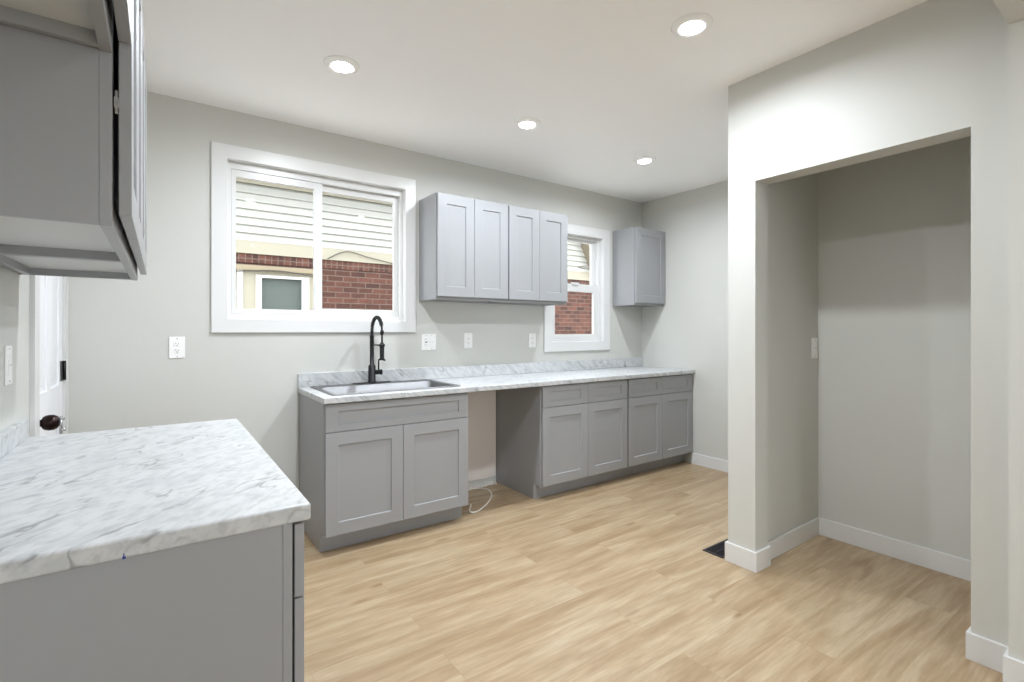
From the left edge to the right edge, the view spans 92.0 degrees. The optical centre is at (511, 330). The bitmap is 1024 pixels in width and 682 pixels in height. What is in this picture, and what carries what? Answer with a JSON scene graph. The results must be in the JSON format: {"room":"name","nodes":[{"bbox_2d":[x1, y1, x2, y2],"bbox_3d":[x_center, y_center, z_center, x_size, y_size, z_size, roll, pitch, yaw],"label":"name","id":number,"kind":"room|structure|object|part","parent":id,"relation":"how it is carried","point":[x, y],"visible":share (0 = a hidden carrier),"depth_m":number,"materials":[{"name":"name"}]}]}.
{"room":"kitchen","nodes":[
{"label":"kitchen","id":0,"kind":"room"},
{"bbox_2d":[0,265,29,436],"bbox_3d":[-0.451,-0.040,-0.186,0.140,2.663,6.819,0,0,-35],"label":"wall","id":1,"kind":"structure","parent":0,"point":[14,287],"depth_m":1.68,"materials":[{"name":"paint"}]},
{"bbox_2d":[4,345,11,385],"bbox_3d":[-1.627,0.111,1.598,0.008,0.127,0.078,0,0,-35],"label":"light switch","id":2,"kind":"object","parent":1,"relation":"attached to","point":[7,349],"visible":1,"depth_m":1.58,"materials":[{"name":"white plastic"}]},
{"bbox_2d":[0,419,28,458],"bbox_3d":[-1.353,0.344,1.224,0.022,0.066,1.286,0,0,-35],"label":"backsplash","id":3,"kind":"structure","parent":1,"relation":"attached to","point":[13,435],"depth_m":1.58,"materials":[{"name":"stone"}]},
{"bbox_2d":[30,275,68,436],"bbox_3d":[-2.127,0.199,2.229,0.205,2.185,0.938,0,0,-35],"label":"door","id":4,"kind":"structure","parent":1,"relation":"in","point":[49,295],"depth_m":2.25,"materials":[{"name":"white paint"}]},
{"bbox_3d":[-1.910,0.379,2.034,0.077,0.066,0.066,0,0,-35],"label":"knob","id":5,"kind":"part","parent":4,"relation":"part of","materials":[{"name":"brown metal"}]},
{"bbox_2d":[0,0,131,52],"bbox_3d":[-0.651,-0.746,0.527,0.360,0.454,0.757,0,0,-35],"label":"upper cabinet","id":6,"kind":"object","parent":1,"relation":"attached to","point":[86,22],"visible":1,"depth_m":0.85,"materials":[{"name":"grey paint"}]},
{"bbox_3d":[-0.665,-0.552,0.517,0.300,0.014,0.725,0,0,-35],"label":"panel","id":7,"kind":"part","parent":6,"relation":"part of","materials":[{"name":"laminate"}]},
{"bbox_3d":[-0.535,-0.746,0.609,0.019,0.454,0.757,0,0,-35],"label":"frame","id":8,"kind":"part","parent":6,"relation":"part of","materials":[{"name":"grey paint"}]},
{"bbox_3d":[-0.621,-0.755,0.779,0.020,0.424,0.374,0,0,-35],"label":"door","id":9,"kind":"part","parent":6,"relation":"part of","materials":[{"name":"grey paint"}]},
{"bbox_2d":[0,0,141,262],"bbox_3d":[-1.050,-0.584,1.089,0.360,0.777,0.618,0,0,-35],"label":"upper cabinet","id":10,"kind":"object","parent":1,"relation":"attached to","point":[71,112],"visible":0.96,"depth_m":0.90,"materials":[{"name":"grey paint"}]},
{"bbox_3d":[-1.065,-0.229,1.078,0.300,0.014,0.585,0,0,-35],"label":"panel","id":11,"kind":"part","parent":10,"relation":"part of","materials":[{"name":"laminate"}]},
{"bbox_3d":[-0.935,-0.584,1.171,0.019,0.777,0.618,0,0,-35],"label":"frame","id":12,"kind":"part","parent":10,"relation":"part of","materials":[{"name":"grey paint"}]},
{"bbox_3d":[-0.822,-0.593,1.062,0.020,0.747,0.304,0,0,-35],"label":"door","id":13,"kind":"part","parent":10,"relation":"part of","materials":[{"name":"grey paint"}]},
{"bbox_3d":[-1.000,-0.593,1.312,0.020,0.747,0.304,0,0,-35],"label":"door","id":14,"kind":"part","parent":10,"relation":"part of","materials":[{"name":"grey paint"}]},
{"bbox_2d":[0,10,146,280],"bbox_3d":[-1.408,-0.584,1.593,0.360,0.777,0.618,0,0,-35],"label":"upper cabinet","id":15,"kind":"object","parent":1,"relation":"attached to","point":[25,265],"visible":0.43,"depth_m":1.67,"materials":[{"name":"laminate"}]},
{"bbox_3d":[-1.423,-0.229,1.583,0.300,0.014,0.585,0,0,-35],"label":"panel","id":16,"kind":"part","parent":15,"relation":"part of","materials":[{"name":"laminate"}]},
{"bbox_3d":[-1.293,-0.584,1.675,0.019,0.777,0.618,0,0,-35],"label":"frame","id":17,"kind":"part","parent":15,"relation":"part of","materials":[{"name":"grey paint"}]},
{"bbox_3d":[-1.181,-0.593,1.566,0.020,0.747,0.304,0,0,-35],"label":"door","id":18,"kind":"part","parent":15,"relation":"part of","materials":[{"name":"grey paint"}]},
{"bbox_3d":[-1.359,-0.593,1.817,0.020,0.747,0.304,0,0,-35],"label":"door","id":19,"kind":"part","parent":15,"relation":"part of","materials":[{"name":"grey paint"}]},
{"bbox_2d":[69,91,641,490],"bbox_3d":[-0.527,-0.040,4.028,5.017,2.663,0.140,0,0,-35],"label":"wall","id":20,"kind":"structure","parent":0,"point":[122,374],"depth_m":3.07,"materials":[{"name":"paint"}]},
{"bbox_2d":[169,337,184,357],"bbox_3d":[-1.972,0.099,2.909,0.078,0.127,0.009,0,0,-35],"label":"wall outlet","id":21,"kind":"object","parent":20,"relation":"attached to","point":[176,344],"visible":1,"depth_m":2.91,"materials":[{"name":"white plastic"}]},
{"bbox_2d":[174,342,179,346],"bbox_3d":[-1.971,0.080,2.907,0.032,0.029,0.003,0,0,-35],"label":"receptacle","id":22,"kind":"object","parent":21,"relation":"attached to","point":[176,344],"depth_m":2.91,"materials":[{"name":"white plastic"}]},
{"bbox_2d":[174,348,179,352],"bbox_3d":[-1.971,0.119,2.907,0.032,0.029,0.003,0,0,-35],"label":"receptacle","id":23,"kind":"object","parent":21,"relation":"attached to","point":[176,350],"depth_m":2.91,"materials":[{"name":"white plastic"}]},
{"bbox_2d":[211,141,415,332],"bbox_3d":[-1.316,-0.569,3.438,1.338,1.163,0.128,0,0,-35],"label":"window","id":24,"kind":"structure","parent":20,"relation":"in","point":[229,163],"depth_m":3.35,"materials":[{"name":"white paint"}]},
{"bbox_3d":[-1.548,-0.562,3.276,0.552,0.912,0.026,0,0,-35],"label":"sash","id":25,"kind":"part","parent":24,"relation":"part of","materials":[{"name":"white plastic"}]},
{"bbox_3d":[-1.128,-0.562,3.615,0.609,0.912,0.026,0,0,-35],"label":"sash","id":26,"kind":"part","parent":24,"relation":"part of","materials":[{"name":"white plastic"}]},
{"bbox_2d":[421,334,435,349],"bbox_3d":[-0.648,0.089,3.850,0.124,0.127,0.009,0,0,-35],"label":"wall outlet","id":27,"kind":"object","parent":20,"relation":"attached to","point":[428,341],"visible":1,"depth_m":3.85,"materials":[{"name":"white plastic"}]},
{"bbox_2d":[419,192,507,303],"bbox_3d":[-0.372,-0.615,3.862,0.628,0.777,0.310,0,0,-35],"label":"upper cabinet","id":28,"kind":"object","parent":20,"relation":"attached to","point":[463,241],"visible":1,"depth_m":3.71,"materials":[{"name":"grey paint"}]},
{"bbox_3d":[-0.414,-0.624,3.655,0.306,0.747,0.020,0,0,-35],"label":"door","id":29,"kind":"part","parent":28,"relation":"part of","materials":[{"name":"grey paint"}]},
{"bbox_3d":[-0.162,-0.624,3.834,0.306,0.747,0.020,0,0,-35],"label":"door","id":30,"kind":"part","parent":28,"relation":"part of","materials":[{"name":"grey paint"}]},
{"bbox_2d":[464,333,471,348],"bbox_3d":[-0.359,0.083,4.056,0.078,0.127,0.009,0,0,-35],"label":"wall outlet","id":31,"kind":"object","parent":20,"relation":"attached to","point":[467,336],"visible":1,"depth_m":4.05,"materials":[{"name":"white plastic"}]},
{"bbox_2d":[298,357,642,387],"bbox_3d":[-0.013,0.332,4.295,3.468,0.094,0.020,0,0,-35],"label":"backsplash","id":32,"kind":"structure","parent":20,"relation":"attached to","point":[340,377],"depth_m":4.00,"materials":[{"name":"stone"}]},
{"bbox_2d":[467,390,495,481],"bbox_3d":[-0.389,0.828,4.032,0.607,0.817,0.013,0,0,-35],"label":"wall","id":33,"kind":"structure","parent":20,"relation":"attached to","point":[481,404],"depth_m":4.12,"materials":[{"name":"paint"}]},
{"bbox_2d":[489,205,567,305],"bbox_3d":[0.141,-0.615,4.226,0.628,0.777,0.310,0,0,-35],"label":"upper cabinet","id":34,"kind":"object","parent":20,"relation":"attached to","point":[537,239],"visible":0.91,"depth_m":4.10,"materials":[{"name":"laminate"}]},
{"bbox_3d":[0.099,-0.624,4.019,0.306,0.747,0.020,0,0,-35],"label":"door","id":35,"kind":"part","parent":34,"relation":"part of","materials":[{"name":"grey paint"}]},
{"bbox_3d":[0.212,-0.615,4.127,0.628,0.777,0.019,0,0,-35],"label":"frame","id":36,"kind":"part","parent":34,"relation":"part of","materials":[{"name":"grey paint"}]},
{"bbox_3d":[0.351,-0.624,4.198,0.306,0.747,0.020,0,0,-35],"label":"door","id":37,"kind":"part","parent":34,"relation":"part of","materials":[{"name":"grey paint"}]},
{"bbox_2d":[529,333,535,346],"bbox_3d":[0.183,0.087,4.441,0.078,0.127,0.009,0,0,-35],"label":"wall outlet","id":38,"kind":"object","parent":20,"relation":"attached to","point":[532,336],"visible":1,"depth_m":4.44,"materials":[{"name":"white plastic"}]},
{"bbox_2d":[543,224,609,351],"bbox_3d":[0.605,-0.408,4.809,0.852,1.206,0.138,0,0,-35],"label":"window","id":39,"kind":"structure","parent":20,"relation":"in","point":[598,240],"depth_m":4.94,"materials":[{"name":"white paint"}]},
{"bbox_3d":[0.604,-0.188,4.810,0.608,0.531,0.028,0,0,-35],"label":"sash","id":40,"kind":"part","parent":39,"relation":"part of","materials":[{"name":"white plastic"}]},
{"bbox_3d":[0.591,-0.408,4.829,0.668,1.022,0.090,0,0,-35],"label":"frame","id":41,"kind":"part","parent":39,"relation":"part of","materials":[{"name":"white plastic"}]},
{"bbox_3d":[0.583,-0.649,4.839,0.608,0.500,0.028,0,0,-35],"label":"sash","id":42,"kind":"part","parent":39,"relation":"part of","materials":[{"name":"white plastic"}]},
{"bbox_2d":[612,227,664,306],"bbox_3d":[1.299,-0.632,5.050,0.454,0.765,0.310,0,0,-35],"label":"upper cabinet","id":43,"kind":"object","parent":20,"relation":"attached to","point":[638,254],"visible":1,"depth_m":4.93,"materials":[{"name":"grey paint"}]},
{"bbox_3d":[1.370,-0.632,4.950,0.454,0.765,0.019,0,0,-35],"label":"frame","id":44,"kind":"part","parent":43,"relation":"part of","materials":[{"name":"grey paint"}]},
{"bbox_3d":[1.383,-0.641,4.931,0.442,0.735,0.020,0,0,-35],"label":"door","id":45,"kind":"part","parent":43,"relation":"part of","materials":[{"name":"grey paint"}]},
{"bbox_2d":[142,0,927,202],"bbox_3d":[1.477,-1.402,1.208,5.017,0.060,7.059,0,0,-35],"label":"ceiling","id":46,"kind":"structure","parent":0,"point":[609,84],"depth_m":2.61,"materials":[{"name":"paint"}]},
{"bbox_2d":[323,55,359,73],"bbox_3d":[-0.878,-1.362,2.551,0.178,0.019,0.178,0,0,-35],"label":"recessed light","id":47,"kind":"object","parent":46,"relation":"in","point":[338,64],"visible":1,"depth_m":2.52,"materials":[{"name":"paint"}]},
{"bbox_2d":[332,62,351,71],"bbox_3d":[-0.878,-1.362,2.551,0.101,0.018,0.101,0,0,-35],"label":"diffuser","id":48,"kind":"object","parent":47,"relation":"attached to","point":[336,66],"depth_m":2.54,"materials":[{"name":"white plastic"}]},
{"bbox_2d":[514,117,540,128],"bbox_3d":[0.102,-1.362,3.268,0.178,0.019,0.178,0,0,-35],"label":"recessed light","id":49,"kind":"object","parent":46,"relation":"in","point":[523,123],"visible":1,"depth_m":3.24,"materials":[{"name":"white"}]},
{"bbox_2d":[520,122,534,127],"bbox_3d":[0.102,-1.362,3.268,0.101,0.018,0.101,0,0,-35],"label":"diffuser","id":50,"kind":"object","parent":49,"relation":"attached to","point":[522,124],"depth_m":3.26,"materials":[{"name":"white plastic"}]},
{"bbox_2d":[633,156,655,163],"bbox_3d":[1.065,-1.362,3.971,0.178,0.019,0.178,0,0,-35],"label":"recessed light","id":51,"kind":"object","parent":46,"relation":"in","point":[644,159],"visible":1,"depth_m":3.94,"materials":[{"name":"white plastic"}]},
{"bbox_2d":[638,159,650,163],"bbox_3d":[1.065,-1.362,3.971,0.101,0.018,0.101,0,0,-35],"label":"diffuser","id":52,"kind":"object","parent":51,"relation":"attached to","point":[640,161],"depth_m":3.95,"materials":[{"name":"white plastic"}]},
{"bbox_2d":[671,13,712,37],"bbox_3d":[0.808,-1.362,2.221,0.178,0.019,0.178,0,0,-35],"label":"recessed light","id":53,"kind":"object","parent":46,"relation":"in","point":[694,24],"visible":1,"depth_m":2.20,"materials":[{"name":"white"}]},
{"bbox_2d":[680,21,703,34],"bbox_3d":[0.808,-1.362,2.221,0.101,0.018,0.101,0,0,-35],"label":"diffuser","id":54,"kind":"object","parent":53,"relation":"attached to","point":[686,27],"depth_m":2.21,"materials":[{"name":"white plastic"}]},
{"bbox_2d":[303,461,1002,681],"bbox_3d":[1.477,1.316,1.208,5.017,0.050,7.059,0,0,-35],"label":"floor","id":55,"kind":"structure","parent":0,"point":[614,580],"depth_m":2.37,"materials":[{"name":"brown wood"}]},
{"bbox_2d":[0,521,303,681],"bbox_3d":[-0.907,0.853,1.149,0.661,0.877,0.632,0,0,-35],"label":"base cabinet","id":56,"kind":"object","parent":55,"relation":"on","point":[229,608],"visible":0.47,"depth_m":0.94,"materials":[{"name":"grey paint"}]},
{"bbox_2d":[0,419,310,583],"bbox_3d":[-1.087,0.363,1.412,0.673,0.103,1.287,0,0,-35],"label":"countertop","id":57,"kind":"structure","parent":56,"relation":"on","point":[72,500],"depth_m":1.16,"materials":[{"name":"stone"}]},
{"bbox_3d":[-0.666,0.801,1.321,0.019,0.773,0.632,0,0,-35],"label":"frame","id":58,"kind":"part","parent":56,"relation":"part of","materials":[{"name":"grey paint"}]},
{"bbox_3d":[-0.554,0.501,1.207,0.020,0.158,0.312,0,0,-35],"label":"drawer","id":59,"kind":"part","parent":56,"relation":"part of","materials":[{"name":"grey paint"}]},
{"bbox_3d":[-0.554,0.880,1.207,0.020,0.590,0.312,0,0,-35],"label":"door","id":60,"kind":"part","parent":56,"relation":"part of","materials":[{"name":"grey paint"}]},
{"bbox_2d":[300,392,467,551],"bbox_3d":[-0.853,0.853,3.316,0.944,0.877,0.615,0,0,-35],"label":"base cabinet","id":61,"kind":"object","parent":55,"relation":"on","point":[373,469],"visible":0.83,"depth_m":3.03,"materials":[{"name":"grey paint"}]},
{"bbox_3d":[-0.871,0.880,2.938,0.464,0.590,0.020,0,0,-35],"label":"door","id":62,"kind":"part","parent":61,"relation":"part of","materials":[{"name":"grey paint"}]},
{"bbox_3d":[-0.680,0.501,3.074,0.932,0.158,0.020,0,0,-35],"label":"drawer","id":63,"kind":"part","parent":61,"relation":"part of","materials":[{"name":"grey paint"}]},
{"bbox_3d":[-0.490,0.880,3.209,0.464,0.590,0.020,0,0,-35],"label":"door","id":64,"kind":"part","parent":61,"relation":"part of","materials":[{"name":"grey paint"}]},
{"bbox_2d":[298,357,694,403],"bbox_3d":[0.170,0.350,4.037,3.468,0.128,0.652,0,0,-35],"label":"countertop","id":65,"kind":"structure","parent":61,"relation":"on","point":[471,378],"depth_m":3.85,"materials":[{"name":"stone"}]},
{"bbox_2d":[352,315,390,383],"bbox_3d":[-0.939,0.133,3.431,0.280,0.477,0.250,0,0,-35],"label":"faucet","id":66,"kind":"object","parent":65,"relation":"on","point":[372,371],"visible":1,"depth_m":3.49,"materials":[{"name":"black metal"}]},
{"bbox_3d":[-0.995,0.369,3.509,0.280,0.006,0.056,0,0,-35],"label":"deck plate","id":67,"kind":"part","parent":66,"relation":"part of","materials":[{"name":"black metal"}]},
{"bbox_3d":[-0.929,0.100,3.417,0.040,0.018,0.204,0,0,-35],"label":"docking arm","id":68,"kind":"part","parent":66,"relation":"part of","materials":[{"name":"black metal"}]},
{"bbox_2d":[310,379,460,395],"bbox_3d":[-0.849,0.472,3.340,0.863,0.199,0.553,0,0,-35],"label":"sink","id":69,"kind":"object","parent":65,"relation":"in","point":[339,389],"visible":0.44,"depth_m":3.43,"materials":[{"name":"silver metal"}]},
{"bbox_2d":[468,487,491,512],"bbox_3d":[-0.287,1.279,3.761,0.431,0.025,0.457,0,0,-35],"label":"cable","id":70,"kind":"object","parent":55,"relation":"on","point":[479,487],"visible":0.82,"depth_m":3.69,"materials":[{"name":"white plastic"}]},
{"bbox_2d":[468,480,496,488],"bbox_3d":[-0.372,1.280,4.010,0.580,0.022,0.064,0,0,-35],"label":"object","id":71,"kind":"object","parent":55,"relation":"on","point":[491,482],"visible":0.44,"depth_m":4.10,"materials":[{"name":"white plastic"}]},
{"bbox_2d":[496,379,626,498],"bbox_3d":[0.432,0.853,4.236,0.952,0.877,0.627,0,0,-35],"label":"base cabinet","id":72,"kind":"object","parent":55,"relation":"on","point":[552,439],"visible":0.89,"depth_m":3.95,"materials":[{"name":"grey paint"}]},
{"bbox_3d":[0.417,0.501,3.853,0.464,0.158,0.020,0,0,-35],"label":"drawer","id":73,"kind":"part","parent":72,"relation":"part of","materials":[{"name":"grey paint"}]},
{"bbox_3d":[0.417,0.880,3.853,0.464,0.590,0.020,0,0,-35],"label":"door","id":74,"kind":"part","parent":72,"relation":"part of","materials":[{"name":"grey paint"}]},
{"bbox_3d":[0.594,0.801,4.007,0.952,0.773,0.019,0,0,-35],"label":"frame","id":75,"kind":"part","parent":72,"relation":"part of","materials":[{"name":"grey paint"}]},
{"bbox_3d":[0.798,0.501,4.124,0.464,0.158,0.020,0,0,-35],"label":"drawer","id":76,"kind":"part","parent":72,"relation":"part of","materials":[{"name":"grey paint"}]},
{"bbox_3d":[0.798,0.880,4.124,0.464,0.590,0.020,0,0,-35],"label":"door","id":77,"kind":"part","parent":72,"relation":"part of","materials":[{"name":"grey paint"}]},
{"bbox_2d":[619,374,692,477],"bbox_3d":[1.198,0.853,4.781,0.928,0.877,0.627,0,0,-35],"label":"base cabinet","id":78,"kind":"object","parent":55,"relation":"on","point":[660,408],"visible":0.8,"depth_m":4.50,"materials":[{"name":"grey paint"}]},
{"bbox_3d":[1.188,0.501,4.401,0.455,0.158,0.020,0,0,-35],"label":"drawer","id":79,"kind":"part","parent":78,"relation":"part of","materials":[{"name":"grey paint"}]},
{"bbox_3d":[1.188,0.880,4.401,0.455,0.590,0.020,0,0,-35],"label":"door","id":80,"kind":"part","parent":78,"relation":"part of","materials":[{"name":"grey paint"}]},
{"bbox_3d":[1.561,0.501,4.667,0.455,0.158,0.020,0,0,-35],"label":"drawer","id":81,"kind":"part","parent":78,"relation":"part of","materials":[{"name":"grey paint"}]},
{"bbox_3d":[1.561,0.880,4.667,0.455,0.590,0.020,0,0,-35],"label":"door","id":82,"kind":"part","parent":78,"relation":"part of","materials":[{"name":"grey paint"}]},
{"bbox_2d":[703,539,727,557],"bbox_3d":[1.278,1.289,2.937,0.300,0.005,0.128,0,0,-35],"label":"floor vent","id":83,"kind":"object","parent":55,"relation":"in","point":[718,549],"visible":0.48,"depth_m":2.91,"materials":[{"name":"black metal"}]},
{"bbox_2d":[707,542,724,555],"bbox_3d":[1.278,1.289,2.937,0.272,0.003,0.100,0,0,-35],"label":"grille","id":84,"kind":"object","parent":83,"relation":"attached to","point":[718,549],"depth_m":2.91,"materials":[{"name":"black metal"}]},
{"bbox_2d":[642,180,727,462],"bbox_3d":[2.066,-0.040,4.485,0.140,2.663,2.119,0,0,-35],"label":"wall","id":85,"kind":"structure","parent":0,"point":[690,331],"depth_m":4.77,"materials":[{"name":"paint"}]},
{"bbox_2d":[692,453,727,472],"bbox_3d":[2.133,1.239,4.259,0.013,0.105,1.328,0,0,-35],"label":"baseboard","id":86,"kind":"structure","parent":85,"relation":"attached to","point":[697,459],"depth_m":4.63,"materials":[{"name":"white paint"}]},
{"bbox_2d":[768,173,817,540],"bbox_3d":[1.960,-0.040,3.230,1.487,2.663,0.123,0,0,-35],"label":"wall","id":87,"kind":"structure","parent":0,"point":[792,203],"depth_m":2.95,"materials":[{"name":"paint"}]},
{"bbox_2d":[725,541,770,572],"bbox_3d":[1.907,1.239,3.172,1.615,0.105,0.182,0,0,-35],"label":"baseboard","id":88,"kind":"structure","parent":87,"relation":"attached to","point":[753,561],"depth_m":2.69,"materials":[{"name":"white paint"}]},
{"bbox_2d":[768,518,818,559],"bbox_3d":[1.672,1.239,2.942,0.658,0.105,0.013,0,0,-35],"label":"baseboard","id":89,"kind":"structure","parent":87,"relation":"attached to","point":[785,542],"depth_m":2.93,"materials":[{"name":"white paint"}]},
{"bbox_2d":[811,338,817,357],"bbox_3d":[1.907,0.109,3.112,0.078,0.127,0.008,0,0,-35],"label":"light switch","id":90,"kind":"object","parent":87,"relation":"attached to","point":[814,341],"visible":1,"depth_m":3.10,"materials":[{"name":"white plastic"}]},
{"bbox_2d":[728,0,1007,645],"bbox_3d":[1.631,-0.040,2.299,0.128,2.663,1.259,0,0,-35],"label":"wall partition","id":91,"kind":"structure","parent":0,"point":[930,72],"depth_m":2.16,"materials":[{"name":"paint"}]},
{"bbox_2d":[966,626,1007,672],"bbox_3d":[1.879,1.239,1.939,0.141,0.105,0.118,0,0,-35],"label":"baseboard","id":92,"kind":"structure","parent":91,"relation":"attached to","point":[981,650],"depth_m":1.90,"materials":[{"name":"white paint"}]},
{"bbox_2d":[818,136,970,559],"bbox_3d":[2.262,-0.040,2.798,0.111,2.663,0.931,0,0,-35],"label":"wall","id":93,"kind":"structure","parent":0,"point":[894,231],"depth_m":2.80,"materials":[{"name":"paint"}]},
{"bbox_2d":[817,517,970,580],"bbox_3d":[2.207,1.239,2.768,0.013,0.105,0.918,0,0,-35],"label":"baseboard","id":94,"kind":"structure","parent":93,"relation":"attached to","point":[955,566],"depth_m":2.79,"materials":[{"name":"white paint"}]},
{"bbox_2d":[993,0,1023,661],"bbox_3d":[0.691,-0.040,0.920,3.002,2.663,0.140,0,0,-35],"label":"wall","id":95,"kind":"structure","parent":0,"point":[1012,11],"depth_m":1.78,"materials":[{"name":"paint"}]},
{"bbox_2d":[1003,648,1023,681],"bbox_3d":[1.874,1.239,1.769,0.090,0.105,0.153,0,0,-35],"label":"baseboard","id":96,"kind":"structure","parent":95,"relation":"attached to","point":[1013,669],"depth_m":1.78,"materials":[{"name":"white paint"}]},
{"label":"outside","id":97,"kind":"structure","parent":0,"visible":0},
{"bbox_3d":[0.589,1.821,3.486,45.000,0.060,55.000,0,0,-35],"label":"ground","id":98,"kind":"structure","parent":97,"visible":0},
{"bbox_2d":[236,178,591,333],"bbox_3d":[-3.525,-0.709,8.628,10.450,5.000,5.050,0,0,-35],"label":"house","id":99,"kind":"structure","parent":98,"relation":"on","point":[274,222],"depth_m":6.74,"materials":[{"name":"red brick"}]},
{"bbox_3d":[-3.037,-0.234,6.509,0.490,0.890,0.020,0,0,-35],"label":"pane","id":100,"kind":"part","parent":99,"relation":"part of","materials":[{"name":"grey glass"}]},
{"bbox_2d":[236,270,327,281],"bbox_3d":[-3.036,-0.719,6.344,1.302,0.114,0.012,0,0,-35],"label":"utility wire","id":101,"kind":"object","parent":99,"relation":"attached to","point":[238,270],"visible":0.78,"depth_m":6.34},
{"bbox_2d":[327,251,392,263],"bbox_3d":[-1.550,-1.004,7.400,2.354,0.205,0.012,0,0,-35],"label":"utility wire","id":102,"kind":"object","parent":99,"relation":"attached to","point":[344,251],"visible":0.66,"depth_m":6.96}
]}

